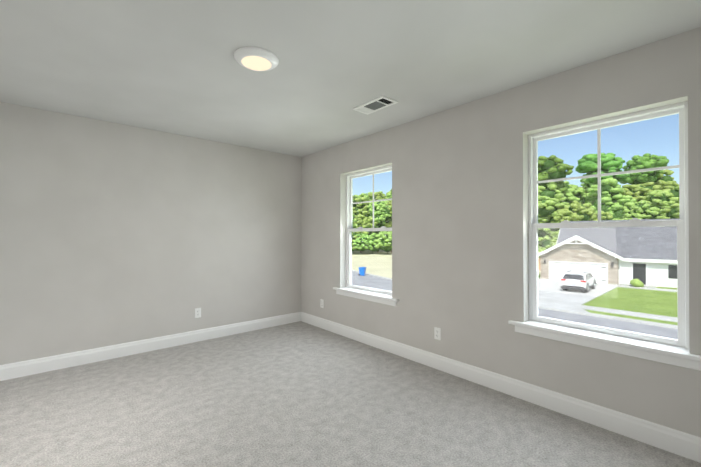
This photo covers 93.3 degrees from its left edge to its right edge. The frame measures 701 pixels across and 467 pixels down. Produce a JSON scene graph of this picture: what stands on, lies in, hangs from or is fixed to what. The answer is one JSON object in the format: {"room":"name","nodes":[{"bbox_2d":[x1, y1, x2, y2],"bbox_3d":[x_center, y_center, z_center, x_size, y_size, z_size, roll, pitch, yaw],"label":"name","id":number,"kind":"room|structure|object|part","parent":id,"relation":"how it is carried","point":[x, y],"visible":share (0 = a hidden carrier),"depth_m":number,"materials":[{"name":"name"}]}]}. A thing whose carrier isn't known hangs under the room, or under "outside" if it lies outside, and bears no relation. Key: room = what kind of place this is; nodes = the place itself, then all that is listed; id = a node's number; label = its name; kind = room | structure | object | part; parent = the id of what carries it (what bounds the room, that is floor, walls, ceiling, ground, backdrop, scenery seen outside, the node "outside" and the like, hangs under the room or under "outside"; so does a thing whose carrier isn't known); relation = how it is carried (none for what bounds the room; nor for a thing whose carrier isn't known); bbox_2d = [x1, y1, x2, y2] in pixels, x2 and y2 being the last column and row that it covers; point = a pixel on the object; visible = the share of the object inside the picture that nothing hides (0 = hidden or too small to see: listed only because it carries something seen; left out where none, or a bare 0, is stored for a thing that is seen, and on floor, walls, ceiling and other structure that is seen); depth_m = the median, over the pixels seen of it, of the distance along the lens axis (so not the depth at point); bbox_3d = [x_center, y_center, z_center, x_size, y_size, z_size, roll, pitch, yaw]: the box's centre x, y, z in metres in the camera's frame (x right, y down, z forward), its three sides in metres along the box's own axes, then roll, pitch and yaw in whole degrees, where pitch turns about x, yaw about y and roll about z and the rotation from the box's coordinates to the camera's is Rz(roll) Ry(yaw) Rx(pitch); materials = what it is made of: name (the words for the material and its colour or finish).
{"room":"empty bedroom","nodes":[
{"label":"empty bedroom","id":0,"kind":"room"},
{"bbox_2d":[0,102,301,364],"bbox_3d":[-2.018,0.072,3.925,3.612,2.440,0.170,0,-1,-41],"label":"wall","id":1,"kind":"structure","parent":0,"point":[111,233],"depth_m":3.53,"materials":[{"name":"paint"}]},
{"bbox_2d":[0,312,300,380],"bbox_3d":[-1.957,1.224,3.847,3.272,0.135,0.016,0,-1,-41],"label":"baseboard","id":2,"kind":"structure","parent":1,"relation":"attached to","point":[37,366],"depth_m":3.52,"materials":[{"name":"white paint"}]},
{"bbox_2d":[195,308,200,317],"bbox_3d":[-1.827,0.952,3.968,0.070,0.114,0.008,0,-1,-41],"label":"electrical outlet","id":3,"kind":"object","parent":1,"relation":"attached to","point":[197,312],"visible":1,"depth_m":3.96,"materials":[{"name":"white plastic"}]},
{"bbox_2d":[0,321,700,466],"bbox_3d":[0.610,1.332,0.915,3.612,0.120,8.150,0,-1,-41],"label":"floor","id":4,"kind":"structure","parent":0,"point":[299,394],"depth_m":2.32,"materials":[{"name":"carpet"}]},
{"bbox_2d":[0,0,700,156],"bbox_3d":[0.610,-1.228,0.932,3.612,0.120,8.150,0,-1,-41],"label":"ceiling","id":5,"kind":"structure","parent":0,"point":[172,66],"depth_m":2.16,"materials":[{"name":"paint"}]},
{"bbox_2d":[234,46,278,70],"bbox_3d":[-0.624,-1.140,2.197,0.286,0.039,0.286,0,-1,-41],"label":"recessed light","id":6,"kind":"object","parent":5,"relation":"in","point":[255,58],"visible":0.98,"depth_m":2.14,"materials":[{"name":"white paint"}]},
{"bbox_2d":[353,95,397,114],"bbox_3d":[0.218,-1.149,2.974,0.195,0.011,0.385,0,-1,-41],"label":"ceiling vent","id":7,"kind":"object","parent":5,"relation":"in","point":[376,104],"visible":1,"depth_m":2.96,"materials":[{"name":"white metal"}]},
{"bbox_2d":[301,27,700,436],"bbox_3d":[1.905,0.059,2.057,0.170,2.440,7.810,0,-1,-41],"label":"wall","id":8,"kind":"structure","parent":0,"point":[460,244],"depth_m":2.77,"materials":[{"name":"paint"}]},
{"bbox_2d":[320,299,323,307],"bbox_3d":[-0.392,0.961,4.539,0.008,0.114,0.070,0,-1,-41],"label":"electrical outlet","id":9,"kind":"object","parent":8,"relation":"attached to","point":[321,303],"visible":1,"depth_m":4.54,"materials":[{"name":"white plastic"}]},
{"bbox_2d":[336,290,395,305],"bbox_3d":[0.152,0.753,3.910,0.019,0.062,1.005,0,-1,-41],"label":"apron","id":10,"kind":"object","parent":8,"relation":"attached to","point":[377,300],"visible":0.74,"depth_m":3.85,"materials":[{"name":"white paint"}]},
{"bbox_2d":[333,287,398,301],"bbox_3d":[0.180,0.709,3.935,0.144,0.025,1.085,0,-1,-41],"label":"stool","id":11,"kind":"object","parent":8,"relation":"attached to","point":[370,294],"visible":0.85,"depth_m":3.84,"materials":[{"name":"white paint"}]},
{"bbox_2d":[346,165,391,294],"bbox_3d":[0.265,-0.024,4.014,0.080,1.487,0.885,0,-1,-41],"label":"window","id":12,"kind":"structure","parent":8,"relation":"in","point":[348,176],"depth_m":4.20,"materials":[{"name":"white plastic"}]},
{"bbox_3d":[0.252,0.305,4.001,0.038,0.780,0.841,0,-1,-41],"label":"left window sash","id":13,"kind":"part","parent":12,"relation":"part of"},
{"bbox_3d":[0.279,-0.388,4.029,0.027,0.716,0.841,0,-1,-41],"label":"left window sash","id":14,"kind":"part","parent":12,"relation":"part of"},
{"bbox_2d":[434,327,440,339],"bbox_3d":[0.827,0.952,3.147,0.008,0.114,0.070,0,-1,-41],"label":"electrical outlet","id":15,"kind":"object","parent":8,"relation":"attached to","point":[437,333],"visible":1,"depth_m":3.14,"materials":[{"name":"white plastic"}]},
{"bbox_2d":[301,312,700,462],"bbox_3d":[1.840,1.211,1.982,0.016,0.135,7.794,0,-1,-41],"label":"baseboard","id":16,"kind":"structure","parent":8,"relation":"attached to","point":[680,443],"depth_m":2.44,"materials":[{"name":"white paint"}]},
{"bbox_2d":[508,320,700,361],"bbox_3d":[1.659,0.698,2.245,0.144,0.025,1.100,0,-1,-41],"label":"window sill","id":17,"kind":"structure","parent":8,"relation":"attached to","point":[644,345],"depth_m":2.14,"materials":[{"name":"white paint"}]},
{"bbox_2d":[515,325,700,370],"bbox_3d":[1.631,0.741,2.221,0.019,0.062,1.020,0,-1,-41],"label":"apron","id":18,"kind":"object","parent":8,"relation":"attached to","point":[669,359],"depth_m":2.13,"materials":[{"name":"white paint"}]},
{"bbox_2d":[528,101,689,348],"bbox_3d":[1.744,-0.039,2.325,0.080,1.495,0.900,0,-1,-41],"label":"window","id":19,"kind":"structure","parent":8,"relation":"in","point":[684,105],"depth_m":2.23,"materials":[{"name":"white plastic"}]},
{"bbox_3d":[1.731,0.292,2.311,0.038,0.784,0.856,0,-1,-41],"label":"right window sash","id":20,"kind":"part","parent":19,"relation":"part of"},
{"bbox_3d":[1.758,-0.405,2.340,0.027,0.720,0.856,0,-1,-41],"label":"right window sash","id":21,"kind":"part","parent":19,"relation":"part of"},
{"bbox_2d":[352,270,677,328],"bbox_3d":[23.230,5.311,46.608,65.500,0.130,360.000,0,-1,-41],"label":"curb","id":22,"kind":"object","parent":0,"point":[623,312],"depth_m":20.87,"materials":[{"name":"concrete"}]},
{"bbox_2d":[352,153,679,257],"bbox_3d":[23.537,-5.895,86.422,57.196,23.113,112.286,0,-1,-41],"label":"trees","id":23,"kind":"object","parent":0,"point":[570,195],"depth_m":56.19,"materials":[{"name":"green plant"}]},
{"label":"outside","id":24,"kind":"structure","parent":0,"visible":0},
{"bbox_2d":[538,278,676,311],"bbox_3d":[20.235,5.234,28.966,17.550,0.050,12.400,0,-1,-41],"label":"driveway","id":25,"kind":"structure","parent":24,"point":[558,303],"depth_m":28.73,"materials":[{"name":"concrete"}]},
{"bbox_2d":[561,270,596,292],"bbox_3d":[21.348,4.374,30.907,4.740,1.790,2.120,0,-1,-44],"label":"suv","id":26,"kind":"object","parent":25,"relation":"on","point":[588,282],"depth_m":29.49,"materials":[{"name":"white paint"}]},
{"bbox_3d":[20.995,3.852,30.567,3.538,0.470,1.806,0,-1,-44],"label":"glass","id":27,"kind":"part","parent":26,"relation":"part of","materials":[{"name":"grey glass"}]},
{"bbox_2d":[620,283,655,287],"bbox_3d":[28.998,5.229,33.429,2.750,0.120,1.400,0,-1,42],"label":"foundation","id":28,"kind":"object","parent":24,"point":[650,286],"depth_m":32.88,"materials":[{"name":"concrete"}]},
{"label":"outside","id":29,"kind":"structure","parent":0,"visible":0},
{"bbox_2d":[352,249,539,277],"bbox_3d":[-0.989,6.006,142.233,133.850,0.015,184.200,0,-1,-41],"label":"field","id":30,"kind":"structure","parent":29,"point":[383,256],"depth_m":62.40,"materials":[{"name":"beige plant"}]},
{"bbox_2d":[352,271,677,338],"bbox_3d":[23.230,5.367,46.607,64.600,0.020,360.000,0,-1,-41],"label":"road","id":31,"kind":"structure","parent":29,"point":[663,332],"depth_m":19.93,"materials":[{"name":"grey asphalt"}]},
{"bbox_2d":[359,267,365,275],"bbox_3d":[1.475,4.770,41.686,0.857,1.097,0.680,0,0,24],"label":"bin","id":32,"kind":"object","parent":31,"relation":"on","point":[361,269],"depth_m":41.43,"materials":[{"name":"blue plastic"}]},
{"bbox_2d":[538,273,677,324],"bbox_3d":[62.127,5.854,80.663,320.000,0.500,360.000,0,-1,-41],"label":"lawn","id":33,"kind":"structure","parent":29,"point":[647,298],"depth_m":25.11,"materials":[{"name":"green plant"}]},
{"bbox_2d":[555,261,676,287],"bbox_3d":[33.035,1.987,36.917,18.550,6.650,11.250,0,-1,42],"label":"siding","id":34,"kind":"object","parent":33,"relation":"on","point":[672,282],"depth_m":33.12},
{"bbox_2d":[550,262,606,283],"bbox_3d":[24.930,4.269,36.425,5.200,2.068,0.065,0,-1,42],"label":"door","id":35,"kind":"structure","parent":34,"relation":"attached to","point":[554,269],"depth_m":36.31,"materials":[{"name":"white metal"}]},
{"bbox_2d":[540,239,618,284],"bbox_3d":[24.935,2.874,36.440,7.100,4.870,0.250,0,-1,42],"label":"stone","id":36,"kind":"object","parent":34,"relation":"attached to","point":[566,256],"depth_m":36.19,"materials":[{"name":"brown stone"}]},
{"bbox_2d":[538,228,676,284],"bbox_3d":[32.937,1.851,36.846,19.300,6.920,12.450,0,-1,42],"label":"trim","id":37,"kind":"structure","parent":34,"relation":"attached to","point":[606,251],"depth_m":34.52,"materials":[{"name":"white"}]},
{"bbox_2d":[557,219,679,259],"bbox_3d":[32.951,0.576,36.855,19.280,4.350,12.370,0,-1,42],"label":"roof shingles","id":38,"kind":"object","parent":34,"relation":"on","point":[624,244],"depth_m":35.63,"materials":[{"name":"grey"}]},
{"bbox_2d":[633,263,676,284],"bbox_3d":[30.603,4.115,32.907,3.850,2.100,0.070,0,-1,42],"label":"front door","id":39,"kind":"structure","parent":34,"relation":"attached to","point":[641,276],"depth_m":33.62,"materials":[{"name":"grey wood"}]},
{"bbox_2d":[630,279,643,286],"bbox_3d":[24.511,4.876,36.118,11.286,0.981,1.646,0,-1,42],"label":"bush","id":40,"kind":"object","parent":33,"relation":"on","point":[636,283],"depth_m":32.22,"materials":[{"name":"green plant"}]}
]}

